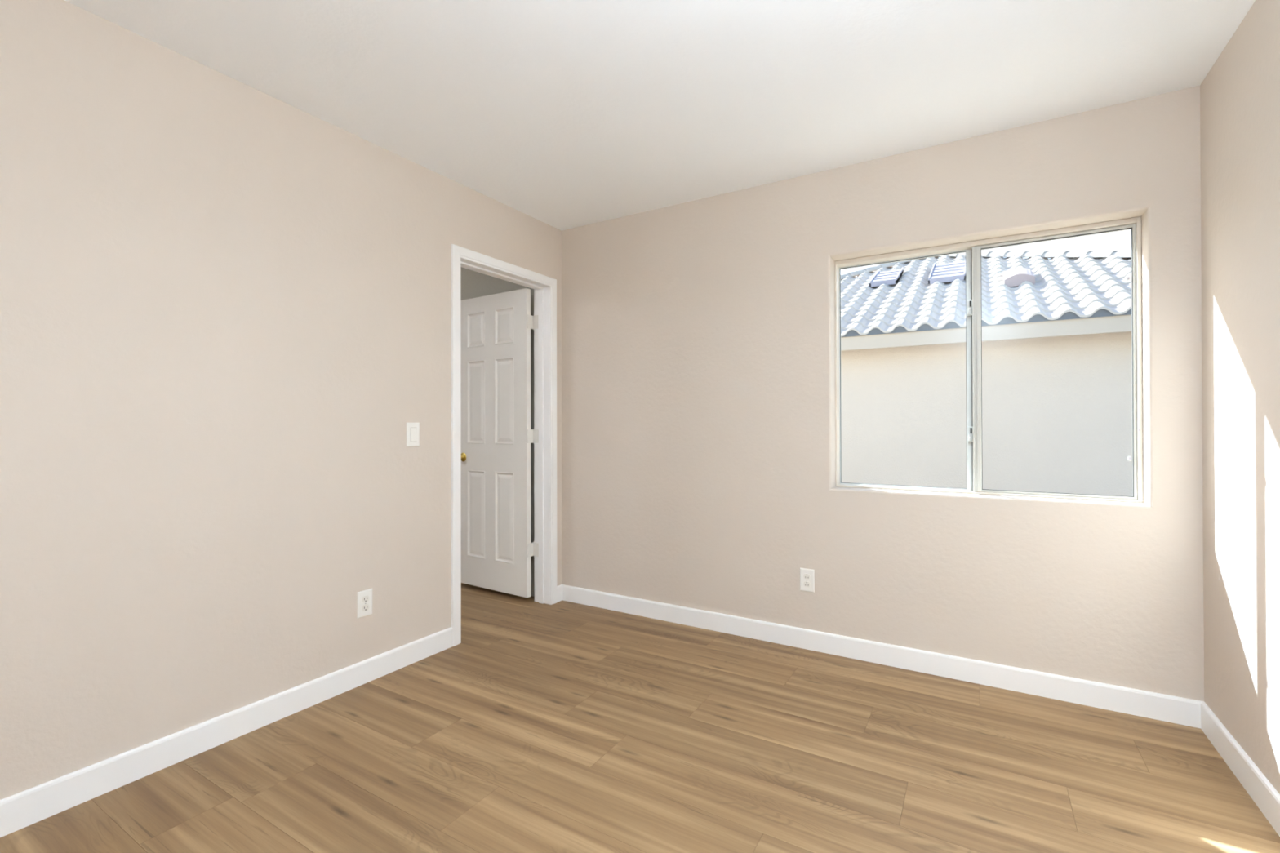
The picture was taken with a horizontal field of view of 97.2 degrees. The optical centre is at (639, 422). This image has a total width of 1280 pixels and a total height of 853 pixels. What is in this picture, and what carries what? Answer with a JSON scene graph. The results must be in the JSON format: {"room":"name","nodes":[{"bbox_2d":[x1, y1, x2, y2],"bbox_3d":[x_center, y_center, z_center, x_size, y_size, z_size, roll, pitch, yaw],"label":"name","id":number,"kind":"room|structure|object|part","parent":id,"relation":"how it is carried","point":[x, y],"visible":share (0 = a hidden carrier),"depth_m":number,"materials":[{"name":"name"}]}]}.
{"room":"empty bedroom","nodes":[
{"label":"empty bedroom","id":0,"kind":"room"},
{"bbox_2d":[0,0,561,799],"bbox_3d":[-1.483,-0.054,2.244,0.120,2.440,3.550,0,0,31],"label":"wall","id":1,"kind":"structure","parent":0,"point":[225,305],"depth_m":2.00,"materials":[{"name":"beige paint"}]},
{"bbox_2d":[0,626,453,837],"bbox_3d":[-1.659,1.114,1.812,0.013,0.100,2.636,0,0,31],"label":"baseboard","id":2,"kind":"structure","parent":1,"relation":"attached to","point":[20,811],"depth_m":1.97,"materials":[{"name":"white wood"}]},
{"bbox_2d":[356,588,372,618],"bbox_3d":[-1.232,0.812,2.531,0.008,0.116,0.072,0,0,31],"label":"wall outlet","id":3,"kind":"object","parent":1,"relation":"attached to","point":[364,598],"visible":1,"depth_m":2.53,"materials":[{"name":"white plastic"}]},
{"bbox_2d":[361,604,368,611],"bbox_3d":[-1.229,0.832,2.530,0.002,0.028,0.034,0,0,31],"label":"receptacle","id":4,"kind":"object","parent":3,"relation":"attached to","point":[365,607],"depth_m":2.53,"materials":[{"name":"white plastic"}]},
{"bbox_2d":[361,595,368,602],"bbox_3d":[-1.229,0.792,2.530,0.002,0.028,0.034,0,0,31],"label":"receptacle","id":5,"kind":"object","parent":3,"relation":"attached to","point":[364,598],"depth_m":2.53,"materials":[{"name":"white plastic"}]},
{"bbox_2d":[406,422,419,446],"bbox_3d":[-1.103,0.060,2.749,0.010,0.116,0.072,0,0,31],"label":"light switch","id":6,"kind":"object","parent":1,"relation":"attached to","point":[412,428],"visible":1,"depth_m":2.75,"materials":[{"name":"white plastic"}]},
{"bbox_2d":[450,244,556,646],"bbox_3d":[-0.821,0.119,3.345,0.153,2.100,0.847,0,0,31],"label":"door frame","id":7,"kind":"structure","parent":1,"relation":"attached to","point":[544,287],"depth_m":3.63,"materials":[{"name":"white wood"}]},
{"bbox_3d":[-0.880,0.120,3.380,0.016,2.100,0.847,0,0,31],"label":"casing","id":8,"kind":"part","parent":7,"relation":"part of","materials":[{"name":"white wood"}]},
{"bbox_2d":[460,288,538,597],"bbox_3d":[-0.988,0.134,3.857,0.754,2.004,0.157,0,0,31],"label":"door","id":9,"kind":"structure","parent":7,"relation":"attached to","point":[497,436],"depth_m":3.81,"materials":[{"name":"white wood"}]},
{"bbox_3d":[-1.264,0.246,3.968,0.064,0.064,0.063,0,0,31],"label":"knob","id":10,"kind":"part","parent":9,"relation":"part of","materials":[{"name":"gold metal"}]},
{"bbox_2d":[556,584,562,602],"bbox_3d":[-0.527,1.121,3.698,0.013,0.100,0.066,0,0,31],"label":"baseboard","id":11,"kind":"structure","parent":1,"relation":"attached to","point":[559,588],"depth_m":3.69,"materials":[{"name":"white wood"}]},
{"bbox_2d":[460,266,534,596],"bbox_3d":[-1.805,-0.043,4.622,2.880,2.440,0.285,0,0,31],"label":"wall","id":12,"kind":"structure","parent":0,"point":[473,284],"depth_m":3.94,"materials":[{"name":"grey paint"}]},
{"bbox_2d":[0,582,1279,852],"bbox_3d":[-1.389,1.225,2.183,6.293,0.120,3.750,0,0,31],"label":"floor","id":13,"kind":"structure","parent":0,"point":[562,726],"depth_m":1.90,"materials":[{"name":"brown wood"}]},
{"bbox_2d":[64,0,1255,230],"bbox_3d":[-1.363,-1.350,2.247,6.333,0.150,3.910,0,0,31],"label":"ceiling","id":14,"kind":"structure","parent":0,"point":[564,114],"depth_m":2.06,"materials":[{"name":"white paint"}]},
{"bbox_2d":[561,85,1204,701],"bbox_3d":[0.818,-0.055,3.073,3.213,2.440,0.240,0,0,31],"label":"wall","id":15,"kind":"structure","parent":0,"point":[699,470],"depth_m":2.80,"materials":[{"name":"beige paint"}]},
{"bbox_2d":[800,568,814,592],"bbox_3d":[0.858,0.812,2.901,0.072,0.116,0.008,0,0,31],"label":"wall outlet","id":16,"kind":"object","parent":15,"relation":"attached to","point":[806,575],"visible":1,"depth_m":2.90,"materials":[{"name":"white plastic"}]},
{"bbox_2d":[803,581,810,586],"bbox_3d":[0.857,0.831,2.899,0.034,0.028,0.002,0,0,31],"label":"receptacle","id":17,"kind":"object","parent":16,"relation":"attached to","point":[806,584],"depth_m":2.90,"materials":[{"name":"white plastic"}]},
{"bbox_2d":[803,573,810,579],"bbox_3d":[0.857,0.792,2.899,0.034,0.028,0.002,0,0,31],"label":"receptacle","id":18,"kind":"object","parent":16,"relation":"attached to","point":[806,576],"depth_m":2.90,"materials":[{"name":"white plastic"}]},
{"bbox_2d":[562,584,1204,728],"bbox_3d":[0.807,1.114,2.928,3.093,0.100,0.013,0,0,31],"label":"baseboard","id":19,"kind":"structure","parent":15,"relation":"attached to","point":[1148,704],"depth_m":2.62,"materials":[{"name":"white wood"}]},
{"bbox_2d":[835,216,1142,502],"bbox_3d":[1.560,-0.254,2.665,1.214,1.172,0.106,0,0,31],"label":"window","id":20,"kind":"structure","parent":15,"relation":"in","point":[972,249],"depth_m":2.62,"materials":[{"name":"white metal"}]},
{"bbox_3d":[1.318,-0.247,2.834,0.606,1.142,0.028,0,0,31],"label":"fixed sash","id":21,"kind":"part","parent":20,"relation":"part of","materials":[{"name":"clear glass"}]},
{"bbox_3d":[1.804,-0.249,2.489,0.584,1.140,0.031,0,0,31],"label":"sliding sash","id":22,"kind":"part","parent":20,"relation":"part of","materials":[{"name":"clear glass"}]},
{"bbox_2d":[1200,0,1279,794],"bbox_3d":[1.303,-0.068,0.642,0.120,2.440,3.910,0,0,31],"label":"wall","id":23,"kind":"structure","parent":0,"point":[1240,93],"depth_m":1.81,"materials":[{"name":"beige paint"}]},
{"bbox_2d":[1200,702,1279,836],"bbox_3d":[1.217,1.102,0.619,0.013,0.100,3.550,0,0,31],"label":"baseboard","id":24,"kind":"structure","parent":23,"relation":"attached to","point":[1266,797],"depth_m":1.79,"materials":[{"name":"white wood"}]},
{"label":"outside","id":25,"kind":"structure","parent":0,"visible":0},
{"bbox_3d":[9.840,1.480,20.979,80.000,0.200,39.760,0,0,31],"label":"gravel ground","id":26,"kind":"structure","parent":25,"visible":0},
{"bbox_2d":[840,250,1133,496],"bbox_3d":[5.852,-1.091,11.441,11.071,4.870,10.995,0,0,31],"label":"house","id":27,"kind":"structure","parent":26,"relation":"on","point":[1057,340],"depth_m":6.78,"materials":[{"name":"paint"}]},
{"bbox_2d":[869,266,903,286],"bbox_3d":[4.323,-2.546,9.877,0.420,0.517,1.000,0,0,31],"label":"roof vent","id":28,"kind":"object","parent":27,"relation":"attached to","point":[892,277],"depth_m":9.63,"materials":[{"name":"silver metal"}]},
{"bbox_2d":[928,260,965,284],"bbox_3d":[5.047,-2.478,9.238,0.500,0.662,1.350,0,0,31],"label":"roof vent","id":29,"kind":"object","parent":27,"relation":"attached to","point":[945,273],"depth_m":8.93,"materials":[{"name":"silver metal"}]},
{"bbox_2d":[1002,267,1035,286],"bbox_3d":[5.284,-2.038,7.899,0.340,0.423,0.800,0,0,31],"label":"vent","id":30,"kind":"object","parent":27,"relation":"attached to","point":[1014,277],"depth_m":7.61,"materials":[{"name":"silver metal"}]}
]}

